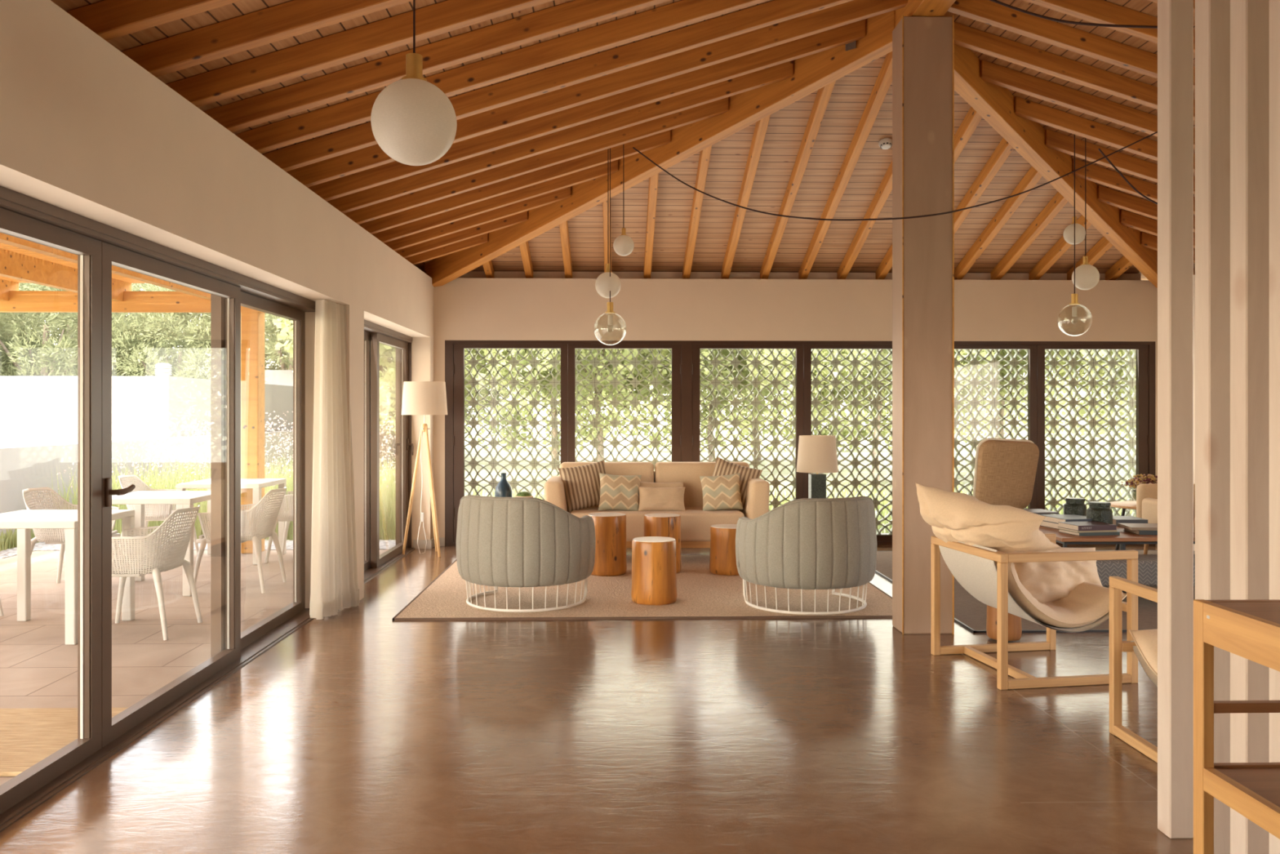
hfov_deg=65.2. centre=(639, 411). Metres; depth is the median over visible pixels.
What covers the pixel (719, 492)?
throw pillow
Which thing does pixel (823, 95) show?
rafter
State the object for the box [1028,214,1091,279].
rafter
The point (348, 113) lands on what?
rafter
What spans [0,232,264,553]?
pergola
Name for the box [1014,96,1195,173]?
rafter
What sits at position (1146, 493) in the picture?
armchair
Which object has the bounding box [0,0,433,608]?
wall
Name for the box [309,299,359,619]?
curtain
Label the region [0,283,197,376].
pine tree
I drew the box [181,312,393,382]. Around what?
pine tree
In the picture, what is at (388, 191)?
rafter
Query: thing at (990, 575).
armchair
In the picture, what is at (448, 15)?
rafter
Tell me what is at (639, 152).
cable
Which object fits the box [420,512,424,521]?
switch
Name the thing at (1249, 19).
timber slat
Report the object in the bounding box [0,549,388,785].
patio
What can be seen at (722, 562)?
stool
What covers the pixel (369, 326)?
trim
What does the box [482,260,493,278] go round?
rafter
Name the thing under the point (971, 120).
rafter
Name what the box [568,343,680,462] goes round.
window
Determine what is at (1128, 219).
rafter
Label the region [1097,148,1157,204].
cable
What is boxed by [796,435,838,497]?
table lamp
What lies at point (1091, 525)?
book
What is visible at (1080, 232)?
pendant lamp
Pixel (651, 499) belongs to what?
throw pillow
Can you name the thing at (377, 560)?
door
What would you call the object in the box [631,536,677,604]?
stool
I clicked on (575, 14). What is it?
rafter
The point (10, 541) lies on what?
plants
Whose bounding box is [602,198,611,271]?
rafter
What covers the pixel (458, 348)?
window
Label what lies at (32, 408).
garden wall
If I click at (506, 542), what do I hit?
barrel armchair
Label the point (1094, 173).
rafter
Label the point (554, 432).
tree
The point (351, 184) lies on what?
rafter
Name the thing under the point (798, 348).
window
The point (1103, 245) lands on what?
rafter
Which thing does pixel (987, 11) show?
rafter
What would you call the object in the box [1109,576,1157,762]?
armchair
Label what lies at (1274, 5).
timber slat
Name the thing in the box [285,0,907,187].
rafter
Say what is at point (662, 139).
rafter
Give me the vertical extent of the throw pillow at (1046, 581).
0.394 m
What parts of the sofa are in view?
armrest, seat, armrest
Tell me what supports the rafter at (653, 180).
attached to the ceiling at (851, 93)
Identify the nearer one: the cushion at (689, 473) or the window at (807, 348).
the cushion at (689, 473)
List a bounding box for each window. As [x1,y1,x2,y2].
[453,343,568,542]
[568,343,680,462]
[692,343,803,499]
[803,344,892,541]
[954,344,1037,508]
[1037,344,1149,516]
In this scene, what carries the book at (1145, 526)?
on the book at (1135, 531)
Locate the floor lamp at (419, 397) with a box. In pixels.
[401,381,447,556]
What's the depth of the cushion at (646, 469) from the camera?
9.71 m
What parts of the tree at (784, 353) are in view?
crown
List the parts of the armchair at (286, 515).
leg, seat frame, leg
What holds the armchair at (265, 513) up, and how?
on the patio
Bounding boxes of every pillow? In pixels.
[557,460,605,512]
[597,472,641,511]
[637,486,685,511]
[640,481,684,487]
[699,472,742,510]
[712,456,762,511]
[915,482,1062,552]
[1008,546,1102,603]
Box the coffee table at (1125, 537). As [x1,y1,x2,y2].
[1039,525,1195,592]
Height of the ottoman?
0.325 m
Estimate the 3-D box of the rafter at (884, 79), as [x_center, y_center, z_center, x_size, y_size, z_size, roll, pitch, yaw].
[1.787,-2.046,8.821,0.072,1.376,4.050,0,0,-1]
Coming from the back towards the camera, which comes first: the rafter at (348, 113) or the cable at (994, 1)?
the cable at (994, 1)
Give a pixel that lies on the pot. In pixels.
(522, 494)
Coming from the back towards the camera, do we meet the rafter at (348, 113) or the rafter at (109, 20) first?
the rafter at (348, 113)
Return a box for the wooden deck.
[0,707,127,776]
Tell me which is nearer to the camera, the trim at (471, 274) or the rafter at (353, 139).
the rafter at (353, 139)
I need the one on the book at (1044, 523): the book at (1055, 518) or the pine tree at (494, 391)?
the book at (1055, 518)
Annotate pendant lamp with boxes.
[370,0,457,165]
[593,147,626,345]
[595,148,621,297]
[613,144,634,256]
[1057,134,1092,336]
[1062,216,1085,244]
[1071,137,1099,289]
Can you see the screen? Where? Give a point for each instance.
(1013, 362)
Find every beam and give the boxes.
[424,10,894,287]
[894,0,955,27]
[954,44,1157,288]
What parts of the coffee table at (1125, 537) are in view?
leg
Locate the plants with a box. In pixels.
[0,528,39,551]
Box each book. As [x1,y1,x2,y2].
[1022,508,1058,514]
[1039,514,1091,523]
[1040,520,1058,528]
[1057,520,1116,530]
[1057,527,1116,532]
[1058,528,1119,536]
[1112,515,1147,526]
[1117,523,1157,530]
[1123,528,1157,534]
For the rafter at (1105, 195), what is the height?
0.649 m
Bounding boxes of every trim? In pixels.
[0,186,315,831]
[364,320,414,583]
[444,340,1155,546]
[457,271,1141,279]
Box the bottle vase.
[494,472,512,497]
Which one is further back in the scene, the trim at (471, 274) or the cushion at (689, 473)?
the trim at (471, 274)
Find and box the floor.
[0,543,1195,853]
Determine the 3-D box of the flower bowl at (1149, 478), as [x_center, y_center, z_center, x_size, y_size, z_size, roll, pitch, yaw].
[4.897,0.749,9.688,0.426,0.297,0.410,0,0,26]
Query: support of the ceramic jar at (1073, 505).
on the coffee table at (1125, 537)
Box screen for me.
[464,348,1135,534]
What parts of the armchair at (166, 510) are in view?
leg, seat frame, leg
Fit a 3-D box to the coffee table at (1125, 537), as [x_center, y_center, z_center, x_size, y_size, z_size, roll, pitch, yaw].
[3.760,1.169,8.254,1.200,0.438,1.420,0,0,-1]
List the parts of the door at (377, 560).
handle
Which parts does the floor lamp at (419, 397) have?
leg, lamp shade, leg, leg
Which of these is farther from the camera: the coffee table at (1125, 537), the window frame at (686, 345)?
the window frame at (686, 345)
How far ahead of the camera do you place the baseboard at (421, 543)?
10.24 m
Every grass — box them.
[44,449,467,540]
[465,478,1135,533]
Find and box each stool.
[587,512,626,576]
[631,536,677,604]
[644,512,681,573]
[709,524,739,575]
[986,604,1022,640]
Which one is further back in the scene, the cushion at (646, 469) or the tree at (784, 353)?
the tree at (784, 353)
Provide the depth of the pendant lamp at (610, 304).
7.71 m
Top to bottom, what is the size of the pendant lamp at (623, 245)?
0.952 m
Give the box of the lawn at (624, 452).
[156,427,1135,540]
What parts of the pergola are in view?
post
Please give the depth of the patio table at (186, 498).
7.76 m
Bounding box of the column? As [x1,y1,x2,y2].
[892,14,954,634]
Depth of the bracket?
6.89 m
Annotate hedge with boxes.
[387,358,1135,451]
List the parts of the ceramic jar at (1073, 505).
lid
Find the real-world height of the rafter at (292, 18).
1.633 m
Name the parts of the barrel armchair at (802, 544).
rod, rod, rod, rod, rod, rod, rod, rod, rod, rod, rod, rod, rod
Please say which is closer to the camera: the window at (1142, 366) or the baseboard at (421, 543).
the baseboard at (421, 543)
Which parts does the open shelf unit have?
post, rail, shelf rail, rail, shelf rail, shelf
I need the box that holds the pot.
[515,491,533,497]
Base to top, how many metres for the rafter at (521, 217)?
0.797 m
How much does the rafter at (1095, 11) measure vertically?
1.354 m
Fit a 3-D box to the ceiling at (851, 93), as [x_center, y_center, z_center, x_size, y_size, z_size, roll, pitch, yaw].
[1.755,-2.120,8.835,8.640,1.369,4.320,0,0,-1]
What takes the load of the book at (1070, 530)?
on the book at (1113, 533)
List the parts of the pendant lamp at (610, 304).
globe, cord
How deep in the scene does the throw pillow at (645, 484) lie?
9.49 m
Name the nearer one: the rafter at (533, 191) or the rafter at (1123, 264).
the rafter at (533, 191)
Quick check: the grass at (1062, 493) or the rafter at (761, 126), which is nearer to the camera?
the rafter at (761, 126)
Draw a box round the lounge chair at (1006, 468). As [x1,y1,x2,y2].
[973,437,1039,509]
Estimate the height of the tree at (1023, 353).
5.584 m
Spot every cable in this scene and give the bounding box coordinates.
[632,131,1157,220]
[990,0,1157,28]
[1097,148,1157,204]
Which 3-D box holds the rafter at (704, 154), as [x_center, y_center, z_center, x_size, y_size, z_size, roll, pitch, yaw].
[0.523,-1.863,9.382,0.072,1.009,2.866,0,0,-1]
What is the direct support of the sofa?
on the area rug
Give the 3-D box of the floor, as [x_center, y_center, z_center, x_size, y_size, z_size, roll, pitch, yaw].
[1.848,1.500,2.971,8.340,0.200,15.850,0,0,-1]
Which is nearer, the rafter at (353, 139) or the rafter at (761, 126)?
the rafter at (353, 139)
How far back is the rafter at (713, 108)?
7.61 m
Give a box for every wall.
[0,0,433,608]
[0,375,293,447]
[0,425,395,537]
[433,278,1157,537]
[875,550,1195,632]
[1193,274,1195,551]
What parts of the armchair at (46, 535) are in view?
leg, leg, seat frame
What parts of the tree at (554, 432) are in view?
crown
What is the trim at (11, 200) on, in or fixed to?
attached to the wall at (86, 131)
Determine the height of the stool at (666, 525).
0.494 m
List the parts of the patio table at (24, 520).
leg, leg, leg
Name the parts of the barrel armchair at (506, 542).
rod, rod, rod, rod, rod, rod, rod, rod, rod, rod, rod, rod, rod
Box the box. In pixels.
[264,369,293,386]
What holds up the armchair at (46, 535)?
on the patio
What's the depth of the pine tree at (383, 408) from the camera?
24.58 m
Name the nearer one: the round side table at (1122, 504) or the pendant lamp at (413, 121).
the pendant lamp at (413, 121)
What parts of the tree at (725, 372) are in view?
crown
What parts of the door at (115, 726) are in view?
handle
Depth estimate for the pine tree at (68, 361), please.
24.02 m
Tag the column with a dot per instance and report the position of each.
(923, 46)
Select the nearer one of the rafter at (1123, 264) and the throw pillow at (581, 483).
the throw pillow at (581, 483)
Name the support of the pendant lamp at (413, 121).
hanging from the ceiling at (242, 7)
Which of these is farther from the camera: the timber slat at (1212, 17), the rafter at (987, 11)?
the rafter at (987, 11)
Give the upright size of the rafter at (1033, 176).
0.861 m
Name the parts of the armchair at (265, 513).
leg, seat frame, leg, leg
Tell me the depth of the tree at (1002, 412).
27.13 m
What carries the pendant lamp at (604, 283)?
hanging from the ceiling at (242, 7)
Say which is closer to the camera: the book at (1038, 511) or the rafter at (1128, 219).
the book at (1038, 511)
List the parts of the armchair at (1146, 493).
leg, armrest, backrest, seat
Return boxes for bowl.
[1120,473,1157,501]
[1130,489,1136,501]
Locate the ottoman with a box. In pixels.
[1096,554,1195,586]
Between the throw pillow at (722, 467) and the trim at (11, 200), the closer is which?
the trim at (11, 200)
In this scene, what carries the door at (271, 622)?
in the wall at (86, 131)
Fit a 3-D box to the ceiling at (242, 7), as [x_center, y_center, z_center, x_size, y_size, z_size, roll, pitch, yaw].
[1.902,-2.004,2.822,10.140,1.602,16.350,0,0,-1]
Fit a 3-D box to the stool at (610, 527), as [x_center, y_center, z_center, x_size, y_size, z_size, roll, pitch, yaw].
[-0.285,1.134,8.607,0.346,0.508,0.347,0,0,30]
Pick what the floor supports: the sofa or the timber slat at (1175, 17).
the timber slat at (1175, 17)
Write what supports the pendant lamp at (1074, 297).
hanging from the ceiling at (242, 7)
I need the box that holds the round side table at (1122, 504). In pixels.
[1110,501,1136,550]
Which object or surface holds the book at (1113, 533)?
on the coffee table at (1125, 537)
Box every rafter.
[66,0,242,40]
[120,0,413,77]
[165,0,554,106]
[203,0,671,132]
[235,0,768,153]
[262,0,853,171]
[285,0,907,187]
[308,18,865,201]
[327,60,793,213]
[343,97,728,224]
[358,129,671,234]
[372,160,617,243]
[384,186,570,251]
[395,210,528,257]
[404,233,488,264]
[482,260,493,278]
[519,240,533,278]
[559,220,572,278]
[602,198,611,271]
[643,173,658,278]
[682,145,711,279]
[720,115,770,279]
[760,80,835,279]
[798,51,892,279]
[836,160,892,279]
[875,106,982,279]
[946,0,1195,90]
[954,22,1195,121]
[954,137,1013,233]
[954,166,1042,279]
[980,59,1195,148]
[991,191,1067,279]
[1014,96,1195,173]
[1022,0,1195,55]
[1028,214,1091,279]
[1044,128,1195,194]
[1066,236,1112,279]
[1072,158,1195,213]
[1097,185,1195,231]
[1104,255,1132,279]
[1120,209,1195,248]
[1140,231,1195,262]
[1147,0,1195,15]
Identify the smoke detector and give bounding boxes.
[878,137,892,149]
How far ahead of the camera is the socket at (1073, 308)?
7.83 m
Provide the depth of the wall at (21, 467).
11.89 m
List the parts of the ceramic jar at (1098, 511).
lid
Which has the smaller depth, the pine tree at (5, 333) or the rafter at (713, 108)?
the rafter at (713, 108)
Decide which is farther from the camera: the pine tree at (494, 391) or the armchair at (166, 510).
the pine tree at (494, 391)
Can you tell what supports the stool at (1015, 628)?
on the floor
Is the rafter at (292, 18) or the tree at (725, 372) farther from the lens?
the tree at (725, 372)
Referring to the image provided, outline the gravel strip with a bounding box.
[0,539,395,559]
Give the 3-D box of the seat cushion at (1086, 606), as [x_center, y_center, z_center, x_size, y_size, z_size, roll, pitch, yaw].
[2.174,0.939,5.485,0.703,0.410,0.570,0,0,-10]
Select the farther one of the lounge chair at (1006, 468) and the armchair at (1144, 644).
the lounge chair at (1006, 468)
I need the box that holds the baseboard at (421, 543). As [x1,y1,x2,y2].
[413,537,444,548]
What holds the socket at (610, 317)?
attached to the pendant lamp at (610, 304)
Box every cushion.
[560,462,653,512]
[654,462,749,511]
[994,550,1126,627]
[1130,628,1157,673]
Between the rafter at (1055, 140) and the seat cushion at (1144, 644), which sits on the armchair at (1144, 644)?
the seat cushion at (1144, 644)
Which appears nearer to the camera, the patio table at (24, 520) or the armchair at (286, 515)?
the patio table at (24, 520)
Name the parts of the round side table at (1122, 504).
leg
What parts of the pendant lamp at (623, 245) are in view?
globe, cord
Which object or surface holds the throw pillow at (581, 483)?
on the sofa
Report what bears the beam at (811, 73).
attached to the ceiling at (242, 7)
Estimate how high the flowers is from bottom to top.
0.887 m
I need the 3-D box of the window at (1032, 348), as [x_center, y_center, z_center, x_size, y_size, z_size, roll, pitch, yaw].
[3.631,0.328,10.630,1.176,2.085,0.073,0,0,-1]
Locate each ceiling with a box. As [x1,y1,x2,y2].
[50,0,1195,268]
[419,54,1147,279]
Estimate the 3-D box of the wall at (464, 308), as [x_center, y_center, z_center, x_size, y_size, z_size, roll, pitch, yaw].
[1.710,0.000,10.670,7.740,2.800,0.250,0,0,-1]
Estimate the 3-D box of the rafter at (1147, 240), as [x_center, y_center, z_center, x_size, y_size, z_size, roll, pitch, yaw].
[5.369,-1.583,9.886,0.863,0.388,0.072,0,0,-1]
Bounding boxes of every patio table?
[0,509,134,644]
[111,490,210,595]
[176,478,286,564]
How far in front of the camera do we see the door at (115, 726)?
4.79 m
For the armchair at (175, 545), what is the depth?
6.27 m
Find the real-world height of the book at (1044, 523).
0.046 m
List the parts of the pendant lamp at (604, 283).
globe, cord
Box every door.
[0,207,102,813]
[102,241,240,747]
[210,291,305,657]
[364,330,370,571]
[370,333,413,568]
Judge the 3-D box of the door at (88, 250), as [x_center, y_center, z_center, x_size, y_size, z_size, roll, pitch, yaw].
[-2.233,0.342,3.383,0.056,2.093,1.493,0,0,-1]
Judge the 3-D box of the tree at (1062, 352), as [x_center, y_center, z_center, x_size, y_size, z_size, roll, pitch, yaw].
[8.941,-1.385,17.345,5.196,5.682,4.799,0,0,-5]
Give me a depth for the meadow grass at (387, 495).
11.53 m
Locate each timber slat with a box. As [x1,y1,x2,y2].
[1157,0,1193,838]
[1195,0,1230,853]
[1230,0,1269,853]
[1269,0,1279,853]
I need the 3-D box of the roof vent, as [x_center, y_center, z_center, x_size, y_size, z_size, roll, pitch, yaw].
[-7.822,-0.675,16.414,0.250,0.250,0.250,0,0,-1]
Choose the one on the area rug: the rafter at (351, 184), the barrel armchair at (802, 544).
the barrel armchair at (802, 544)
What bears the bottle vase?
on the side table
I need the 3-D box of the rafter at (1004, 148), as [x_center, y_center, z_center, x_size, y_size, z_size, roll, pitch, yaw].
[3.021,-1.853,9.474,0.072,0.990,2.804,0,0,-1]
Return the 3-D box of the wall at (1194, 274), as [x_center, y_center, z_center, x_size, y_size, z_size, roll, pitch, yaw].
[5.893,0.007,3.019,0.250,2.785,15.750,0,0,-1]
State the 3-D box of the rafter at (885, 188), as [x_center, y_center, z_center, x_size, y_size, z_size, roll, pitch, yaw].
[2.198,-1.982,9.037,0.072,1.248,3.638,0,0,-1]
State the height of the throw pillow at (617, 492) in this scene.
0.366 m
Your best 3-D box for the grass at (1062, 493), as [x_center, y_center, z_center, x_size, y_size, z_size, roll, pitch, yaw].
[3.075,1.208,13.554,11.443,0.445,4.572,0,0,-1]
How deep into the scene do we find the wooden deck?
4.33 m
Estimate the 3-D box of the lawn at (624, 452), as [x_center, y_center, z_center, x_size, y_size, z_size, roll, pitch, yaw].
[-0.731,1.565,29.991,120.000,0.270,120.000,0,0,-1]
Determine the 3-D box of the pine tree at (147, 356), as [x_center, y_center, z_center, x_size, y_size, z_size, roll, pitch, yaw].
[-11.799,-1.058,25.340,4.326,5.046,4.904,0,0,-13]
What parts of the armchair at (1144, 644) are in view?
leg, rail, armrest, rail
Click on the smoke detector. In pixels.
(886, 143)
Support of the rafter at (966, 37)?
attached to the ceiling at (242, 7)
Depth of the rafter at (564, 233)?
9.98 m
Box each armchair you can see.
[0,598,4,616]
[22,487,120,583]
[111,504,202,639]
[117,474,199,554]
[193,486,287,593]
[265,490,293,563]
[456,494,595,612]
[735,495,877,614]
[930,533,1137,689]
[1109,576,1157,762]
[1136,483,1195,554]
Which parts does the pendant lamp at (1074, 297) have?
globe, cord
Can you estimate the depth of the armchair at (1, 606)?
6.92 m
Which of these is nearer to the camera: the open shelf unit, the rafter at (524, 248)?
the open shelf unit
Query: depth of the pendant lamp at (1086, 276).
7.83 m
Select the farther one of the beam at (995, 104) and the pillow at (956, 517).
the beam at (995, 104)
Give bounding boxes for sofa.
[543,462,769,547]
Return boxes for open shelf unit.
[1193,599,1279,853]
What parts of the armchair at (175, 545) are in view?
leg, seat frame, leg, leg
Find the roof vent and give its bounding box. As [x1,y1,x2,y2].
[155,363,171,376]
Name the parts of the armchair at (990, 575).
leg, rail, rail, leg, armrest, leg, rail, armrest, rail, leg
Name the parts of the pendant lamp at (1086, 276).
globe, cord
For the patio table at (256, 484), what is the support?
on the patio
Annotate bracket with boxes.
[845,40,856,50]
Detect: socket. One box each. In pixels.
[608,315,612,324]
[1071,306,1076,315]
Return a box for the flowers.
[50,410,395,489]
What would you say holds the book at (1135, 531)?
on the coffee table at (1125, 537)
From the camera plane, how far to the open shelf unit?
2.30 m
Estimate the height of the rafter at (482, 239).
0.667 m
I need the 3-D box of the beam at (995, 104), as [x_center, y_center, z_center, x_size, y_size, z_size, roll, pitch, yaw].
[3.749,-2.018,8.714,0.130,1.455,5.459,0,0,44]
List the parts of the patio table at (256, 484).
leg, leg, leg, leg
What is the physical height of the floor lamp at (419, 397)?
1.697 m
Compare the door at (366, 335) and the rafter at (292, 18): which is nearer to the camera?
the rafter at (292, 18)
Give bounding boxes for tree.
[0,282,162,376]
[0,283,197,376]
[0,312,62,376]
[2,284,77,364]
[69,283,288,377]
[71,283,210,379]
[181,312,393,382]
[264,324,292,369]
[272,316,560,434]
[287,323,484,469]
[383,352,534,435]
[468,355,594,469]
[490,348,711,461]
[640,348,792,462]
[699,359,814,462]
[749,348,995,493]
[873,349,1049,420]
[973,349,1107,438]
[1044,349,1135,435]
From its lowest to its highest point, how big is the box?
0.460 m
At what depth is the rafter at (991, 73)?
7.28 m
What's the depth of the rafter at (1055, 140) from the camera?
8.13 m
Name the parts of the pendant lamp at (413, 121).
globe, cord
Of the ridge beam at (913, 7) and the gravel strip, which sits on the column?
the ridge beam at (913, 7)
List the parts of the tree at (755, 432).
crown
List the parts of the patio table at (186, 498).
leg, leg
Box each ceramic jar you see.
[1063,497,1086,515]
[1086,501,1112,524]
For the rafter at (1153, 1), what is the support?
attached to the ceiling at (242, 7)
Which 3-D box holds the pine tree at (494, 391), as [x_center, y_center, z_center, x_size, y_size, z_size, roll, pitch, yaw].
[-6.295,-2.303,29.898,6.169,7.549,6.079,0,0,24]
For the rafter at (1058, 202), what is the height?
0.732 m
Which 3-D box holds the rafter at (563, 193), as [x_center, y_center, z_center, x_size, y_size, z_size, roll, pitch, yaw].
[-1.915,-1.574,8.868,2.603,0.928,0.072,0,0,-1]
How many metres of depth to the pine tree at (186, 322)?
28.52 m
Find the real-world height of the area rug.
0.013 m
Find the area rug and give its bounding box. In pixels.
[391,554,892,620]

